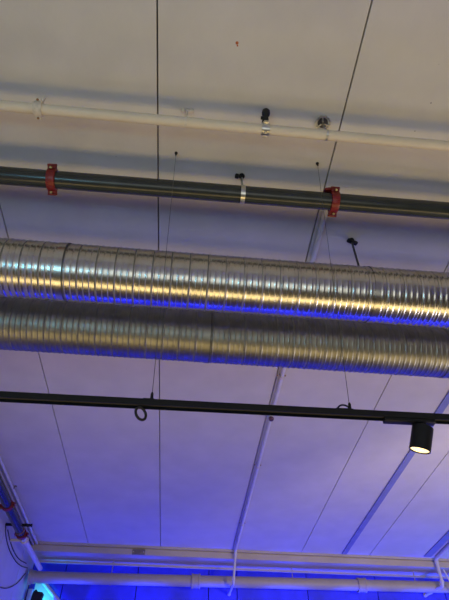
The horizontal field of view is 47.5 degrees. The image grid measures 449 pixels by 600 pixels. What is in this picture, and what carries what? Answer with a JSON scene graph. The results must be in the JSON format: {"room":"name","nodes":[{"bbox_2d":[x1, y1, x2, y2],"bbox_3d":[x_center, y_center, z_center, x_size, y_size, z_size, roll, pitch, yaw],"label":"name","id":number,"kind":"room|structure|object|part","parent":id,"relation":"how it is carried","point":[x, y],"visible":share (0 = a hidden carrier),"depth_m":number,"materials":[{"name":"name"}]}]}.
{"room":"commercial interior","nodes":[
{"label":"commercial interior","id":0,"kind":"room"},
{"bbox_2d":[0,478,33,599],"bbox_3d":[-2.720,0.909,2.060,0.110,4.879,14.620,4,-46,-3],"label":"wall","id":1,"kind":"structure","parent":0,"point":[11,572],"depth_m":7.61,"materials":[{"name":"white paint"}]},
{"bbox_2d":[5,525,27,567],"bbox_3d":[-3.169,3.854,7.746,0.016,0.173,1.706,4,-46,-3],"label":"loose cable","id":2,"kind":"object","parent":1,"relation":"attached to","point":[5,525],"visible":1,"depth_m":7.45,"materials":[{"name":"rubber"}]},
{"bbox_2d":[7,530,26,563],"bbox_3d":[-3.169,3.825,7.777,0.016,0.127,1.404,4,-46,-3],"label":"loose cable","id":3,"kind":"object","parent":1,"relation":"attached to","point":[7,530],"visible":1,"depth_m":7.61,"materials":[{"name":"rubber"}]},
{"bbox_2d":[5,523,32,534],"bbox_3d":[-2.921,3.233,7.207,0.370,0.158,0.048,4,-46,-3],"label":"bracket","id":4,"kind":"object","parent":1,"relation":"attached to","point":[6,524],"visible":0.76,"depth_m":7.23,"materials":[{"name":"black metal"}]},
{"bbox_2d":[0,479,24,539],"bbox_3d":[-2.733,1.873,5.865,0.124,0.114,4.280,4,-46,-3],"label":"pipe","id":5,"kind":"object","parent":4,"relation":"attached to","point":[5,501],"visible":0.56,"depth_m":6.71,"materials":[{"name":"metal"}]},
{"bbox_2d":[0,500,15,511],"bbox_3d":[-2.826,2.675,6.641,0.203,0.148,0.060,4,-46,-3],"label":"coupling","id":6,"kind":"object","parent":5,"relation":"attached to","point":[12,506],"visible":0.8,"depth_m":6.61,"materials":[{"name":"red paint"}]},
{"bbox_2d":[14,529,28,539],"bbox_3d":[-2.903,3.347,7.294,0.203,0.148,0.070,4,-46,-3],"label":"coupling","id":7,"kind":"object","parent":5,"relation":"attached to","point":[26,534],"visible":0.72,"depth_m":7.26,"materials":[{"name":"red paint"}]},
{"bbox_2d":[10,537,42,570],"bbox_3d":[-3.044,3.905,7.844,0.263,0.123,1.417,4,-46,-3],"label":"pipe","id":8,"kind":"object","parent":1,"relation":"attached to","point":[25,542],"visible":0.77,"depth_m":7.70,"materials":[{"name":"white paint"}]},
{"bbox_2d":[0,0,448,558],"bbox_3d":[2.762,-0.481,4.165,11.280,0.110,15.020,4,-46,-3],"label":"ceiling","id":9,"kind":"structure","parent":0,"point":[81,474],"depth_m":3.99,"materials":[{"name":"paint"}]},
{"bbox_2d":[0,469,34,545],"bbox_3d":[-2.920,2.087,6.523,0.034,0.034,5.530,4,-46,-3],"label":"conduit","id":10,"kind":"object","parent":9,"relation":"attached to","point":[1,473],"visible":1,"depth_m":7.34,"materials":[{"name":"plastic"}]},
{"bbox_2d":[0,457,37,544],"bbox_3d":[-2.870,2.076,6.547,0.038,0.037,5.540,4,-46,-3],"label":"conduit","id":11,"kind":"object","parent":9,"relation":"attached to","point":[1,461],"visible":1,"depth_m":7.26,"materials":[{"name":"white metal"}]},
{"bbox_2d":[143,152,177,398],"bbox_3d":[-0.331,-0.287,2.921,0.056,1.966,0.181,4,-46,-3],"label":"wire","id":12,"kind":"object","parent":9,"relation":"hanging from","point":[176,153],"visible":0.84,"depth_m":2.67,"materials":[{"name":"metal"}]},
{"bbox_2d":[0,391,448,423],"bbox_3d":[1.245,0.560,2.348,7.580,0.031,0.044,4,-46,-3],"label":"track rail","id":13,"kind":"object","parent":12,"relation":"hanging from","point":[5,396],"visible":1,"depth_m":2.27,"materials":[{"name":"black metal"}]},
{"bbox_2d":[134,405,146,420],"bbox_3d":[-0.368,0.495,2.224,0.022,0.074,0.069,-35,-55,29],"label":"ring","id":14,"kind":"object","parent":13,"relation":"hanging from","point":[138,406],"visible":1,"depth_m":2.22,"materials":[{"name":"black metal"}]},
{"bbox_2d":[383,417,435,453],"bbox_3d":[0.834,0.616,2.283,0.235,0.144,0.122,4,-46,-3],"label":"track spotlight","id":15,"kind":"object","parent":13,"relation":"attached to","point":[421,437],"visible":1,"depth_m":2.27,"materials":[{"name":"black metal"}]},
{"bbox_2d":[181,108,193,127],"bbox_3d":[-0.240,-1.174,3.280,0.070,0.214,0.070,-31,-54,27],"label":"hanger","id":16,"kind":"object","parent":9,"relation":"hanging from","point":[182,109],"visible":0.85,"depth_m":3.33,"materials":[{"name":"white paint"}]},
{"bbox_2d":[0,100,448,151],"bbox_3d":[2.827,-0.911,3.423,10.850,0.070,0.070,4,-46,-4],"label":"pipe","id":17,"kind":"object","parent":16,"relation":"hanging from","point":[6,106],"visible":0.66,"depth_m":3.22,"materials":[{"name":"metal"}]},
{"bbox_2d":[32,96,46,119],"bbox_3d":[-1.155,-1.233,3.218,0.051,0.226,0.128,4,-46,-3],"label":"clamp","id":18,"kind":"object","parent":17,"relation":"attached to","point":[36,106],"visible":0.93,"depth_m":3.14,"materials":[{"name":"white metal"}]},
{"bbox_2d":[0,297,448,377],"bbox_3d":[1.518,0.405,4.063,8.461,0.406,0.406,4,-46,-4],"label":"ventilation duct","id":19,"kind":"object","parent":9,"relation":"hanging from","point":[33,325],"visible":0.96,"depth_m":3.80,"materials":[{"name":"metal"}]},
{"bbox_2d":[235,173,245,203],"bbox_3d":[0.110,-0.786,3.575,0.074,0.329,0.130,4,-46,-3],"label":"hanger","id":20,"kind":"object","parent":9,"relation":"hanging from","point":[241,176],"visible":0.94,"depth_m":3.47,"materials":[{"name":"metal"}]},
{"bbox_2d":[0,166,448,219],"bbox_3d":[2.790,-0.549,3.676,10.850,0.121,0.121,4,-46,-3],"label":"pipe","id":21,"kind":"object","parent":20,"relation":"hanging from","point":[13,176],"visible":1,"depth_m":3.46,"materials":[{"name":"metal"}]},
{"bbox_2d":[45,163,57,195],"bbox_3d":[-1.159,-0.811,3.437,0.057,0.156,0.200,4,-46,-3],"label":"coupling","id":22,"kind":"object","parent":21,"relation":"attached to","point":[52,168],"visible":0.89,"depth_m":3.38,"materials":[{"name":"red paint"}]},
{"bbox_2d":[323,186,339,216],"bbox_3d":[0.739,-0.688,3.554,0.107,0.172,0.195,4,-46,-3],"label":"coupling","id":23,"kind":"object","parent":21,"relation":"attached to","point":[332,212],"visible":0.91,"depth_m":3.51,"materials":[{"name":"red paint"}]},
{"bbox_2d":[261,108,269,137],"bbox_3d":[0.263,-1.141,3.298,0.062,0.220,0.131,4,-46,-3],"label":"hanger","id":24,"kind":"object","parent":9,"relation":"hanging from","point":[265,112],"visible":0.95,"depth_m":3.26,"materials":[{"name":"metal"}]},
{"bbox_3d":[0.269,-1.189,3.318,0.054,0.124,0.089,4,-46,-3],"label":"knob","id":25,"kind":"part","parent":24,"relation":"part of","materials":[{"name":"black rubber"}]},
{"bbox_2d":[227,210,327,595],"bbox_3d":[0.429,2.122,6.227,0.113,0.558,7.601,4,-46,-3],"label":"conduit","id":26,"kind":"object","parent":9,"relation":"attached to","point":[325,212],"visible":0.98,"depth_m":5.99,"materials":[{"name":"plastic"}]},
{"bbox_2d":[315,115,330,140],"bbox_3d":[0.657,-1.112,3.337,0.104,0.214,0.104,4,-46,-3],"label":"hanger","id":27,"kind":"object","parent":9,"relation":"hanging from","point":[322,123],"visible":0.74,"depth_m":3.39,"materials":[{"name":"metal"}]},
{"bbox_3d":[0.657,-1.184,3.411,0.068,0.007,0.068,4,-46,-3],"label":"recess plate","id":28,"kind":"part","parent":27,"relation":"part of","materials":[{"name":"black metal"}]},
{"bbox_2d":[316,162,351,408],"bbox_3d":[0.602,-0.217,2.984,0.234,1.966,0.082,-35,-55,29],"label":"wire","id":29,"kind":"object","parent":9,"relation":"hanging from","point":[348,406],"visible":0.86,"depth_m":2.60,"materials":[{"name":"metal"}]},
{"bbox_2d":[347,238,378,322],"bbox_3d":[1.020,-0.189,3.792,0.092,0.843,0.408,4,-46,-3],"label":"hanger","id":30,"kind":"object","parent":9,"relation":"hanging from","point":[351,241],"visible":0.66,"depth_m":3.51,"materials":[{"name":"metal"}]},
{"bbox_2d":[0,238,448,328],"bbox_3d":[1.566,0.002,3.672,8.461,0.408,0.408,4,-46,-4],"label":"ventilation duct","id":31,"kind":"object","parent":30,"relation":"hanging from","point":[29,269],"visible":1,"depth_m":3.40,"materials":[{"name":"metal"}]},
{"bbox_3d":[1.016,-0.328,3.934,0.017,0.435,0.016,4,-46,-3],"label":"threaded rod","id":32,"kind":"part","parent":30,"relation":"part of","materials":[{"name":"metal"}]},
{"bbox_2d":[342,391,448,553],"bbox_3d":[2.268,2.623,7.088,0.085,0.016,4.880,4,-46,-3],"label":"strip","id":33,"kind":"object","parent":9,"relation":"attached to","point":[445,401],"visible":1,"depth_m":7.07,"materials":[{"name":"white metal"}]},
{"bbox_2d":[423,543,448,597],"bbox_3d":[3.887,2.317,6.453,0.194,0.487,7.606,4,-46,-3],"label":"conduit","id":34,"kind":"object","parent":9,"relation":"attached to","point":[446,547],"visible":0.99,"depth_m":8.67,"materials":[{"name":"plastic"}]},
{"bbox_2d":[424,530,448,556],"bbox_3d":[3.733,2.716,7.172,0.130,0.016,4.880,4,-46,-3],"label":"strip","id":35,"kind":"object","parent":9,"relation":"attached to","point":[445,538],"visible":1,"depth_m":8.49,"materials":[{"name":"white metal"}]},
{"bbox_2d":[25,563,448,599],"bbox_3d":[2.129,6.523,7.482,10.880,4.879,0.110,4,-46,-3],"label":"wall","id":36,"kind":"structure","parent":0,"point":[63,591],"depth_m":8.77,"materials":[{"name":"blue paint"}]},
{"bbox_2d":[30,590,43,599],"bbox_3d":[-3.024,4.875,8.241,0.186,0.296,0.320,4,-46,-3],"label":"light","id":37,"kind":"object","parent":36,"relation":"attached to","point":[36,595],"visible":1,"depth_m":8.16,"materials":[{"name":"black plastic"}]},
{"bbox_2d":[34,583,53,599],"bbox_3d":[-2.785,5.054,8.299,0.765,1.070,0.022,4,-46,-3],"label":"wall panel","id":38,"kind":"object","parent":36,"relation":"attached to","point":[39,587],"visible":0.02,"depth_m":8.48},
{"bbox_2d":[41,583,59,599],"bbox_3d":[-2.727,4.925,8.348,0.708,0.653,0.072,4,-46,-3],"label":"pipe","id":39,"kind":"object","parent":36,"relation":"attached to","point":[48,588],"visible":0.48,"depth_m":8.41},
{"bbox_2d":[109,560,113,584],"bbox_3d":[-1.879,4.545,8.508,0.029,0.384,0.183,4,-46,-3],"label":"hanger","id":40,"kind":"object","parent":36,"relation":"hanging from","point":[113,560],"visible":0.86,"depth_m":8.39,"materials":[{"name":"metal"}]},
{"bbox_2d":[27,569,448,592],"bbox_3d":[2.185,4.862,8.687,10.801,0.287,0.245,4,-46,-3],"label":"drain pipe","id":41,"kind":"object","parent":40,"relation":"hanging from","point":[359,585],"visible":1,"depth_m":8.50,"materials":[{"name":"plastic"}]},
{"bbox_2d":[132,549,144,554],"bbox_3d":[-1.430,4.197,8.500,0.210,0.088,0.031,4,-46,-3],"label":"cover plate","id":42,"kind":"object","parent":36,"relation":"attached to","point":[134,551],"visible":1,"depth_m":8.50,"materials":[{"name":"metal"}]},
{"bbox_2d":[31,541,448,578],"bbox_3d":[2.180,4.640,8.928,10.862,0.179,0.460,4,-46,-4],"label":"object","id":43,"kind":"structure","parent":36,"relation":"attached to","point":[46,552],"depth_m":8.72,"materials":[{"name":"paint"}]},
{"bbox_2d":[291,566,294,589],"bbox_3d":[1.159,4.734,8.694,0.029,0.364,0.183,4,-46,-3],"label":"hanger","id":44,"kind":"object","parent":36,"relation":"hanging from","point":[291,566],"visible":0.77,"depth_m":8.57,"materials":[{"name":"metal"}]},
{"bbox_3d":[2.748,2.987,0.586,11.280,0.100,15.020,4,-46,-3],"label":"floor","id":45,"kind":"structure","parent":0,"visible":0},
{"bbox_2d":[26,589,33,599],"bbox_3d":[-3.207,6.292,6.894,0.080,4.315,0.079,4,-46,-3],"label":"pipe","id":46,"kind":"object","parent":45,"relation":"on","point":[30,591],"visible":1,"depth_m":8.36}
]}

